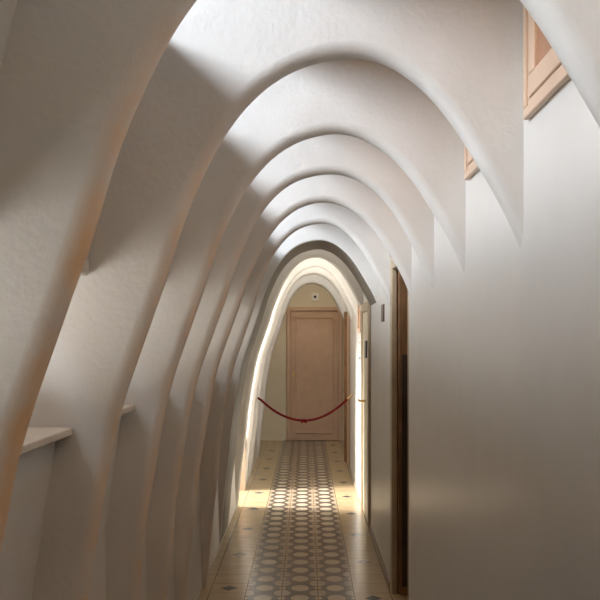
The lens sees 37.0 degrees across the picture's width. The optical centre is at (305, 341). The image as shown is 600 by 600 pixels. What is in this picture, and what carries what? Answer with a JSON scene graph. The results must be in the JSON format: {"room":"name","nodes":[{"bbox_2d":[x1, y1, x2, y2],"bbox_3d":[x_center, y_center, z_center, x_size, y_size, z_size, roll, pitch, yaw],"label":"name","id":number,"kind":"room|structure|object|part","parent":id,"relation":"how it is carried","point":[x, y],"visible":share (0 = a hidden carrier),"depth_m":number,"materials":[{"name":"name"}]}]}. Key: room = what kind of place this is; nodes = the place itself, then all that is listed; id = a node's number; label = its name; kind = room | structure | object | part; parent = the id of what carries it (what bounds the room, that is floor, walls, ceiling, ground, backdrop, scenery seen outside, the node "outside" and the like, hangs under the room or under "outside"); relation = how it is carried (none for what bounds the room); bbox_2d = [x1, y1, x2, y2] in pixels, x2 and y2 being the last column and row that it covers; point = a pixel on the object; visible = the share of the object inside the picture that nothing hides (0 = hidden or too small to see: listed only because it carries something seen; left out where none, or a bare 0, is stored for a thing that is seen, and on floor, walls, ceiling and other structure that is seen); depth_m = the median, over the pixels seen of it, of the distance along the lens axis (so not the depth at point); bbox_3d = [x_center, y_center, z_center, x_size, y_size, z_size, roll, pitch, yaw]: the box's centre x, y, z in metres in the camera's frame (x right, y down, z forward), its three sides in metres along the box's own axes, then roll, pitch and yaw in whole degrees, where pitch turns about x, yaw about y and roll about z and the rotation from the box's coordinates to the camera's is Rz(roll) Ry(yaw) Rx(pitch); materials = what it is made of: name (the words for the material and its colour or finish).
{"room":"arched hallway","nodes":[
{"label":"arched hallway","id":0,"kind":"room"},
{"bbox_2d":[0,0,256,599],"bbox_3d":[-0.560,0.215,5.500,0.720,2.390,15.000,0,0,0],"label":"wall","id":1,"kind":"structure","parent":0,"point":[24,526],"depth_m":1.91,"materials":[{"name":"paint"}]},
{"bbox_2d":[21,258,88,454],"bbox_3d":[-0.598,0.009,1.650,0.245,0.389,0.640,0,0,0],"label":"window sill","id":2,"kind":"structure","parent":1,"relation":"in","point":[36,437],"depth_m":1.83,"materials":[{"name":"paint"}]},
{"bbox_3d":[-0.616,0.196,1.650,0.208,0.017,0.638,0,0,0],"label":"sill","id":3,"kind":"part","parent":2,"relation":"part of","materials":[{"name":"paint"}]},
{"bbox_2d":[121,405,134,414],"bbox_3d":[-0.598,0.009,2.357,0.245,0.389,0.655,0,0,0],"label":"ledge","id":4,"kind":"structure","parent":1,"relation":"in","point":[126,408],"depth_m":2.60,"materials":[{"name":"paint"}]},
{"bbox_2d":[240,449,244,490],"bbox_3d":[-0.686,0.490,8.005,0.228,1.800,0.850,0,0,0],"label":"door","id":5,"kind":"structure","parent":1,"relation":"in","point":[242,484],"depth_m":8.39,"materials":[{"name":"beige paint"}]},
{"bbox_2d":[261,284,343,439],"bbox_3d":[-0.080,0.090,12.740,1.640,2.600,0.120,0,0,0],"label":"wall","id":6,"kind":"structure","parent":0,"point":[274,426],"depth_m":12.68,"materials":[{"name":"beige paint"}]},
{"bbox_2d":[287,307,341,440],"bbox_3d":[0.119,0.448,12.655,0.780,1.885,0.050,0,0,0],"label":"door","id":7,"kind":"structure","parent":6,"relation":"in","point":[314,334],"depth_m":12.66,"materials":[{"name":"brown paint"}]},
{"bbox_3d":[0.119,0.468,12.652,0.540,1.645,0.016,0,0,0],"label":"panel moulding","id":8,"kind":"part","parent":7,"relation":"part of","materials":[{"name":"pink paint"}]},
{"bbox_2d":[311,293,318,300],"bbox_3d":[0.127,-0.636,12.662,0.110,0.110,0.036,0,0,0],"label":"wall sensor","id":9,"kind":"object","parent":6,"relation":"attached to","point":[314,296],"visible":1,"depth_m":12.65,"materials":[{"name":"white plastic"}]},
{"bbox_2d":[198,440,407,599],"bbox_3d":[0.350,1.450,5.400,2.700,0.120,15.200,0,0,0],"label":"floor","id":10,"kind":"structure","parent":0,"point":[298,530],"depth_m":6.41,"materials":[{"name":"tile"}]},
{"bbox_2d":[346,78,599,599],"bbox_3d":[0.609,0.090,5.500,0.262,2.600,15.000,0,0,0],"label":"wall","id":11,"kind":"structure","parent":0,"point":[504,350],"depth_m":2.14,"materials":[{"name":"paint"}]},
{"bbox_2d":[28,0,523,599],"bbox_3d":[-0.062,0.165,2.000,1.276,2.490,0.060,0,0,0],"label":"arch","id":12,"kind":"object","parent":11,"relation":"attached to","point":[466,56],"visible":0.81,"depth_m":1.97,"materials":[{"name":"white paint"}]},
{"bbox_2d":[106,59,465,599],"bbox_3d":[-0.061,0.165,2.715,1.278,2.490,0.060,0,0,0],"label":"arch","id":13,"kind":"object","parent":11,"relation":"attached to","point":[373,103],"visible":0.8,"depth_m":2.69,"materials":[{"name":"white paint"}]},
{"bbox_2d":[146,134,433,599],"bbox_3d":[-0.062,0.165,3.380,1.276,2.490,0.060,0,0,0],"label":"arch","id":14,"kind":"object","parent":11,"relation":"attached to","point":[352,157],"visible":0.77,"depth_m":3.35,"materials":[{"name":"white paint"}]},
{"bbox_2d":[174,175,411,599],"bbox_3d":[-0.063,0.165,4.090,1.274,2.490,0.060,0,0,0],"label":"arch","id":15,"kind":"object","parent":11,"relation":"attached to","point":[349,193],"visible":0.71,"depth_m":4.06,"materials":[{"name":"white paint"}]},
{"bbox_2d":[200,203,389,587],"bbox_3d":[-0.061,0.165,5.090,1.278,2.490,0.060,0,0,0],"label":"arch","id":16,"kind":"object","parent":11,"relation":"attached to","point":[354,226],"visible":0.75,"depth_m":5.06,"materials":[{"name":"white paint"}]},
{"bbox_2d":[218,224,376,543],"bbox_3d":[-0.063,0.165,6.390,1.274,2.490,0.620,0,0,0],"label":"arch","id":17,"kind":"object","parent":11,"relation":"attached to","point":[326,237],"visible":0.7,"depth_m":6.08,"materials":[{"name":"white paint"}]},
{"bbox_2d":[235,250,362,507],"bbox_3d":[-0.063,0.165,7.520,1.274,2.490,0.080,0,0,0],"label":"arch","id":18,"kind":"object","parent":11,"relation":"attached to","point":[330,257],"visible":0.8,"depth_m":7.48,"materials":[{"name":"white paint"}]},
{"bbox_2d":[0,0,599,557],"bbox_3d":[-0.060,0.165,1.298,1.279,2.490,0.065,0,0,0],"label":"arch","id":19,"kind":"object","parent":11,"relation":"attached to","point":[75,75],"visible":1,"depth_m":1.26,"materials":[{"name":"white paint"}]},
{"bbox_2d":[249,267,351,475],"bbox_3d":[-0.062,0.165,9.320,1.275,2.490,0.080,0,0,0],"label":"arch","id":20,"kind":"object","parent":11,"relation":"attached to","point":[314,270],"visible":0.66,"depth_m":9.28,"materials":[{"name":"white paint"}]},
{"bbox_2d":[257,394,352,422],"bbox_3d":[-0.011,0.682,9.237,0.984,0.306,0.052,0,0,1],"label":"rope barrier","id":21,"kind":"object","parent":20,"relation":"hanging from","point":[258,398],"visible":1,"depth_m":9.22,"materials":[{"name":"red fabric"}]},
{"bbox_2d":[245,258,356,486],"bbox_3d":[-0.062,0.165,8.460,1.275,2.490,0.080,0,0,0],"label":"arch","id":22,"kind":"object","parent":11,"relation":"attached to","point":[312,262],"visible":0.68,"depth_m":8.42,"materials":[{"name":"white paint"}]},
{"bbox_2d":[256,274,345,457],"bbox_3d":[-0.062,0.165,10.780,1.276,2.490,0.140,0,0,0],"label":"arch","id":23,"kind":"object","parent":11,"relation":"attached to","point":[313,278],"visible":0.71,"depth_m":10.71,"materials":[{"name":"white paint"}]},
{"bbox_2d":[344,312,349,467],"bbox_3d":[0.470,0.520,10.110,0.037,1.740,0.741,0,0,-2],"label":"door","id":24,"kind":"structure","parent":11,"relation":"in","point":[346,317],"depth_m":10.20,"materials":[{"name":"brown wood"}]},
{"bbox_2d":[357,303,360,332],"bbox_3d":[0.468,-0.225,7.820,0.020,0.290,0.400,0,0,0],"label":"window","id":25,"kind":"structure","parent":11,"relation":"in","point":[358,308],"depth_m":7.95,"materials":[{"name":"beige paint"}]},
{"bbox_2d":[358,301,370,529],"bbox_3d":[0.446,0.540,7.060,0.064,1.700,0.880,0,0,0],"label":"door","id":26,"kind":"structure","parent":11,"relation":"in","point":[365,400],"depth_m":6.97,"materials":[{"name":"beige paint"}]},
{"bbox_2d":[365,341,366,357],"bbox_3d":[0.453,0.055,6.780,0.010,0.130,0.160,0,0,0],"label":"wall plate","id":27,"kind":"object","parent":26,"relation":"attached to","point":[365,341],"visible":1,"depth_m":6.73,"materials":[{"name":"grey plastic"}]},
{"bbox_2d":[349,468,389,587],"bbox_3d":[0.472,1.373,3.830,0.012,0.035,11.660,0,0,0],"label":"baseboard","id":28,"kind":"structure","parent":11,"relation":"attached to","point":[350,471],"depth_m":6.01,"materials":[{"name":"beige"}]},
{"bbox_2d":[381,304,383,321],"bbox_3d":[0.474,-0.178,5.540,0.008,0.107,0.160,0,0,0],"label":"wall plaque","id":29,"kind":"object","parent":11,"relation":"attached to","point":[382,305],"visible":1,"depth_m":5.51,"materials":[{"name":"grey metal"}]},
{"bbox_2d":[390,257,408,599],"bbox_3d":[0.695,0.458,4.605,0.446,1.865,0.870,0,0,0],"label":"door","id":30,"kind":"structure","parent":11,"relation":"in","point":[399,294],"depth_m":4.93,"materials":[{"name":"brown paint"}]},
{"bbox_3d":[0.711,0.705,4.905,0.374,1.270,0.014,0,0,0],"label":"panel","id":31,"kind":"part","parent":30,"relation":"part of","materials":[{"name":"brown wood"}]},
{"bbox_2d":[464,145,478,179],"bbox_3d":[0.471,-0.713,2.357,0.014,0.475,0.555,0,0,0],"label":"window","id":32,"kind":"structure","parent":11,"relation":"in","point":[470,167],"depth_m":2.57,"materials":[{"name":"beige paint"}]},
{"bbox_3d":[0.472,-0.713,2.357,0.012,0.399,0.479,0,0,0],"label":"sash","id":33,"kind":"part","parent":32,"relation":"part of","materials":[{"name":"pink paint"}]},
{"bbox_2d":[523,6,569,119],"bbox_3d":[0.471,-0.713,1.650,0.014,0.475,0.540,0,0,0],"label":"window","id":34,"kind":"structure","parent":11,"relation":"in","point":[544,74],"depth_m":1.82,"materials":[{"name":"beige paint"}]},
{"bbox_3d":[0.472,-0.713,1.650,0.012,0.399,0.464,0,0,0],"label":"sash","id":35,"kind":"part","parent":34,"relation":"part of","materials":[{"name":"pink paint"}]},
{"bbox_3d":[0.476,-0.713,1.650,0.003,0.315,0.380,0,0,0],"label":"panel","id":36,"kind":"part","parent":34,"relation":"part of","materials":[{"name":"brown wood"}]},
{"bbox_3d":[0.473,-0.713,1.650,0.009,0.431,0.496,0,0,0],"label":"moulding","id":37,"kind":"part","parent":34,"relation":"part of","materials":[{"name":"pink paint"}]}
]}

